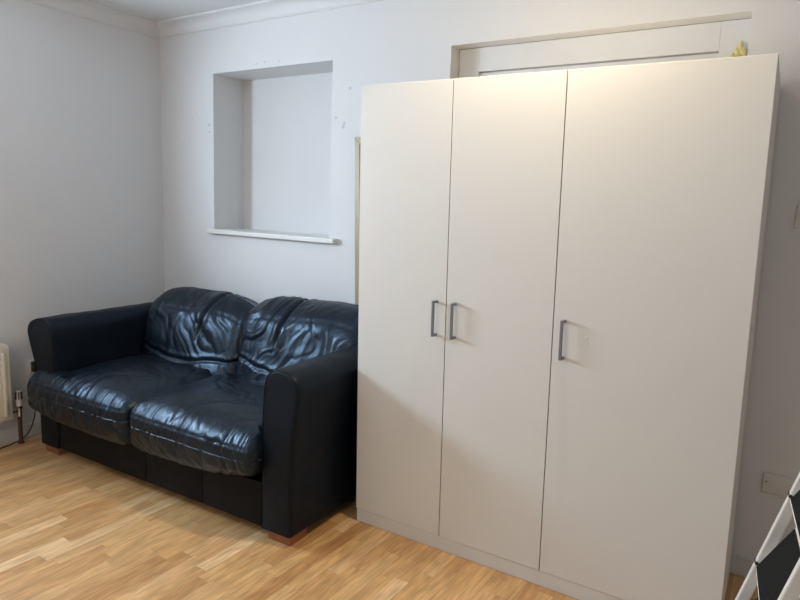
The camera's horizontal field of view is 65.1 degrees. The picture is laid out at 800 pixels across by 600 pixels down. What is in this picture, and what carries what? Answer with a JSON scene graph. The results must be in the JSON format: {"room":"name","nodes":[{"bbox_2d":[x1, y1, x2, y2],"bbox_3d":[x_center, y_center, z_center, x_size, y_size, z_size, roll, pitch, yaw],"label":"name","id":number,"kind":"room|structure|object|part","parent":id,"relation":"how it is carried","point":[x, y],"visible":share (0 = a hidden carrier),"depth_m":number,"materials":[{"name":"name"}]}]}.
{"room":"living room","nodes":[
{"label":"living room","id":0,"kind":"room"},
{"bbox_2d":[0,0,164,430],"bbox_3d":[-3.152,-0.332,2.607,0.350,2.652,4.800,8,10,32],"label":"wall","id":1,"kind":"structure","parent":0,"point":[82,230],"depth_m":3.91,"materials":[{"name":"paint"}]},
{"bbox_2d":[0,343,24,443],"bbox_3d":[-2.616,0.622,3.216,0.129,0.620,1.289,8,11,33],"label":"radiator","id":2,"kind":"object","parent":1,"relation":"attached to","point":[6,409],"visible":1,"depth_m":3.64,"materials":[{"name":"metal"}]},
{"bbox_3d":[-2.613,0.551,3.163,0.066,0.443,1.220,8,10,32],"label":"panel","id":3,"kind":"part","parent":2,"relation":"part of","materials":[{"name":"metal"}]},
{"bbox_2d":[0,420,41,444],"bbox_3d":[-2.993,0.945,2.791,0.014,0.086,4.600,8,10,32],"label":"baseboard","id":4,"kind":"structure","parent":1,"relation":"attached to","point":[9,435],"depth_m":3.81,"materials":[{"name":"paint"}]},
{"bbox_2d":[28,360,34,374],"bbox_3d":[-2.244,0.409,3.861,0.009,0.086,0.086,8,10,32],"label":"wall socket","id":5,"kind":"object","parent":1,"relation":"attached to","point":[29,362],"visible":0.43,"depth_m":3.83,"materials":[{"name":"white plastic"}]},
{"bbox_2d":[23,0,158,37],"bbox_3d":[-2.869,-1.587,2.377,0.082,0.082,4.600,8,10,32],"label":"trim","id":6,"kind":"structure","parent":1,"relation":"attached to","point":[83,8],"depth_m":3.94,"materials":[{"name":"paint"}]},
{"bbox_2d":[88,0,263,20],"bbox_3d":[-0.699,-1.404,1.075,5.850,0.120,5.150,8,10,32],"label":"ceiling","id":7,"kind":"structure","parent":0,"point":[156,10],"depth_m":3.85,"materials":[{"name":"paint"}]},
{"bbox_2d":[0,434,757,599],"bbox_3d":[-0.802,1.333,1.503,5.850,0.120,5.150,8,10,32],"label":"floor","id":8,"kind":"structure","parent":0,"point":[73,526],"depth_m":2.69,"materials":[{"name":"brown wood"}]},
{"bbox_2d":[0,410,35,448],"bbox_3d":[-2.491,0.710,3.426,0.052,0.390,1.054,8,10,31],"label":"power cable","id":9,"kind":"object","parent":8,"relation":"on","point":[35,410],"visible":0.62,"depth_m":3.81,"materials":[{"name":"black plastic"}]},
{"bbox_2d":[31,361,36,371],"bbox_3d":[-2.229,0.417,3.844,0.036,0.090,0.052,8,10,32],"label":"plug","id":10,"kind":"object","parent":9,"relation":"on","point":[33,367],"visible":0.37,"depth_m":3.82,"materials":[{"name":"black plastic"}]},
{"bbox_2d":[27,287,358,545],"bbox_3d":[-1.089,0.465,3.495,2.010,0.959,0.995,7,10,30],"label":"sofa","id":11,"kind":"object","parent":8,"relation":"on","point":[237,405],"visible":0.99,"depth_m":3.22,"materials":[{"name":"black leather"}]},
{"bbox_3d":[-1.821,0.420,3.973,0.264,0.751,0.892,7,10,30],"label":"arm","id":12,"kind":"part","parent":11,"relation":"part of","materials":[{"name":"black leather"}]},
{"bbox_2d":[27,354,212,444],"bbox_3d":[-1.584,0.522,3.643,0.907,0.302,0.729,7,10,30],"label":"seat cushion","id":13,"kind":"object","parent":11,"relation":"on","point":[96,395],"depth_m":3.41,"materials":[{"name":"black leather"}]},
{"bbox_2d":[130,373,264,475],"bbox_3d":[-0.831,0.615,3.206,0.861,0.296,0.729,7,10,30],"label":"seat cushion","id":14,"kind":"object","parent":11,"relation":"on","point":[211,423],"depth_m":2.95,"materials":[{"name":"black leather"}]},
{"bbox_2d":[142,287,258,375],"bbox_3d":[-1.235,0.269,3.896,0.868,0.637,0.415,7,10,30],"label":"cushion","id":15,"kind":"object","parent":11,"relation":"on","point":[202,330],"depth_m":3.76,"materials":[{"name":"black leather"}]},
{"bbox_2d":[236,296,358,381],"bbox_3d":[-0.529,0.327,3.483,0.868,0.642,0.416,7,10,30],"label":"cushion","id":16,"kind":"object","parent":11,"relation":"on","point":[278,332],"depth_m":3.41,"materials":[{"name":"black leather"}]},
{"bbox_3d":[-0.296,0.615,3.089,0.208,0.752,0.892,7,10,30],"label":"arm","id":17,"kind":"part","parent":11,"relation":"part of","materials":[{"name":"black leather"}]},
{"bbox_2d":[356,54,780,599],"bbox_3d":[0.614,0.120,2.691,1.596,2.014,0.609,8,10,31],"label":"wardrobe","id":18,"kind":"object","parent":8,"relation":"on","point":[560,270],"visible":1,"depth_m":2.37,"materials":[{"name":"laminate"}]},
{"bbox_3d":[0.005,0.055,2.753,0.482,1.942,0.019,8,10,31],"label":"door","id":19,"kind":"part","parent":18,"relation":"part of","materials":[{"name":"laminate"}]},
{"bbox_3d":[0.144,0.077,2.638,0.014,0.152,0.036,8,10,31],"label":"handle","id":20,"kind":"part","parent":18,"relation":"part of","materials":[{"name":"grey metal"}]},
{"bbox_3d":[0.219,0.087,2.592,0.014,0.152,0.036,8,10,31],"label":"handle","id":21,"kind":"part","parent":18,"relation":"part of","materials":[{"name":"grey metal"}]},
{"bbox_3d":[0.392,0.106,2.520,0.492,1.942,0.019,8,10,31],"label":"door","id":22,"kind":"part","parent":18,"relation":"part of","materials":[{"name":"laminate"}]},
{"bbox_3d":[0.610,0.151,2.359,0.014,0.152,0.036,8,10,31],"label":"handle","id":23,"kind":"part","parent":18,"relation":"part of","materials":[{"name":"grey metal"}]},
{"bbox_3d":[0.866,0.169,2.235,0.686,1.942,0.019,8,10,31],"label":"door","id":24,"kind":"part","parent":18,"relation":"part of","materials":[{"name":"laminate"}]},
{"bbox_2d":[735,472,799,599],"bbox_3d":[1.187,0.737,1.573,0.770,1.194,0.379,7,10,26],"label":"step ladder","id":25,"kind":"object","parent":8,"relation":"on","point":[775,570],"visible":1,"depth_m":1.73,"materials":[{"name":"white metal"}]},
{"bbox_2d":[160,0,799,558],"bbox_3d":[0.553,-0.298,3.287,5.850,2.652,0.350,8,10,32],"label":"wall","id":26,"kind":"structure","parent":0,"point":[261,120],"depth_m":3.62,"materials":[{"name":"paint"}]},
{"bbox_2d":[157,0,382,37],"bbox_3d":[0.546,-1.535,2.870,5.300,0.082,0.082,8,10,32],"label":"trim","id":27,"kind":"structure","parent":26,"relation":"attached to","point":[264,10],"depth_m":3.82,"materials":[{"name":"paint"}]},
{"bbox_2d":[206,228,336,243],"bbox_3d":[-0.762,-0.418,4.051,1.088,0.030,0.309,8,10,32],"label":"trim","id":28,"kind":"structure","parent":26,"relation":"attached to","point":[295,236],"depth_m":3.95,"materials":[{"name":"white paint"}]},
{"bbox_2d":[355,137,360,304],"bbox_3d":[-0.071,0.041,3.513,0.509,1.867,0.025,8,10,32],"label":"frame","id":29,"kind":"object","parent":26,"relation":"attached to","point":[357,139],"visible":0.15,"depth_m":3.54,"materials":[{"name":"beige paint"}]},
{"bbox_2d":[459,18,751,77],"bbox_3d":[0.826,-0.072,3.052,1.321,2.299,0.028,8,10,32],"label":"door","id":30,"kind":"structure","parent":26,"relation":"in","point":[723,37],"depth_m":2.82,"materials":[{"name":"paint"}]},
{"bbox_3d":[0.828,-0.018,3.066,1.095,2.167,0.014,8,10,32],"label":"panel","id":31,"kind":"part","parent":30,"relation":"part of","materials":[{"name":"paint"}]},
{"bbox_2d":[730,41,745,56],"bbox_3d":[1.352,-0.979,2.562,0.110,0.148,0.043,8,10,32],"label":"figurine","id":32,"kind":"object","parent":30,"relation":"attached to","point":[740,51],"visible":0.37,"depth_m":2.53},
{"bbox_2d":[730,553,753,576],"bbox_3d":[1.987,1.204,2.331,1.682,0.086,0.014,8,10,32],"label":"baseboard","id":33,"kind":"structure","parent":26,"relation":"attached to","point":[740,565],"depth_m":2.67,"materials":[{"name":"paint"}]},
{"bbox_2d":[761,472,795,496],"bbox_3d":[1.559,0.759,2.554,0.146,0.086,0.010,8,10,32],"label":"plate","id":34,"kind":"object","parent":26,"relation":"attached to","point":[775,484],"visible":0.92,"depth_m":2.56,"materials":[{"name":"white plastic"}]},
{"bbox_2d":[794,205,799,227],"bbox_3d":[1.568,-0.318,2.404,0.086,0.086,0.014,8,10,32],"label":"light switch","id":35,"kind":"object","parent":26,"relation":"attached to","point":[797,219],"visible":1,"depth_m":2.42,"materials":[{"name":"white plastic"}]}
]}

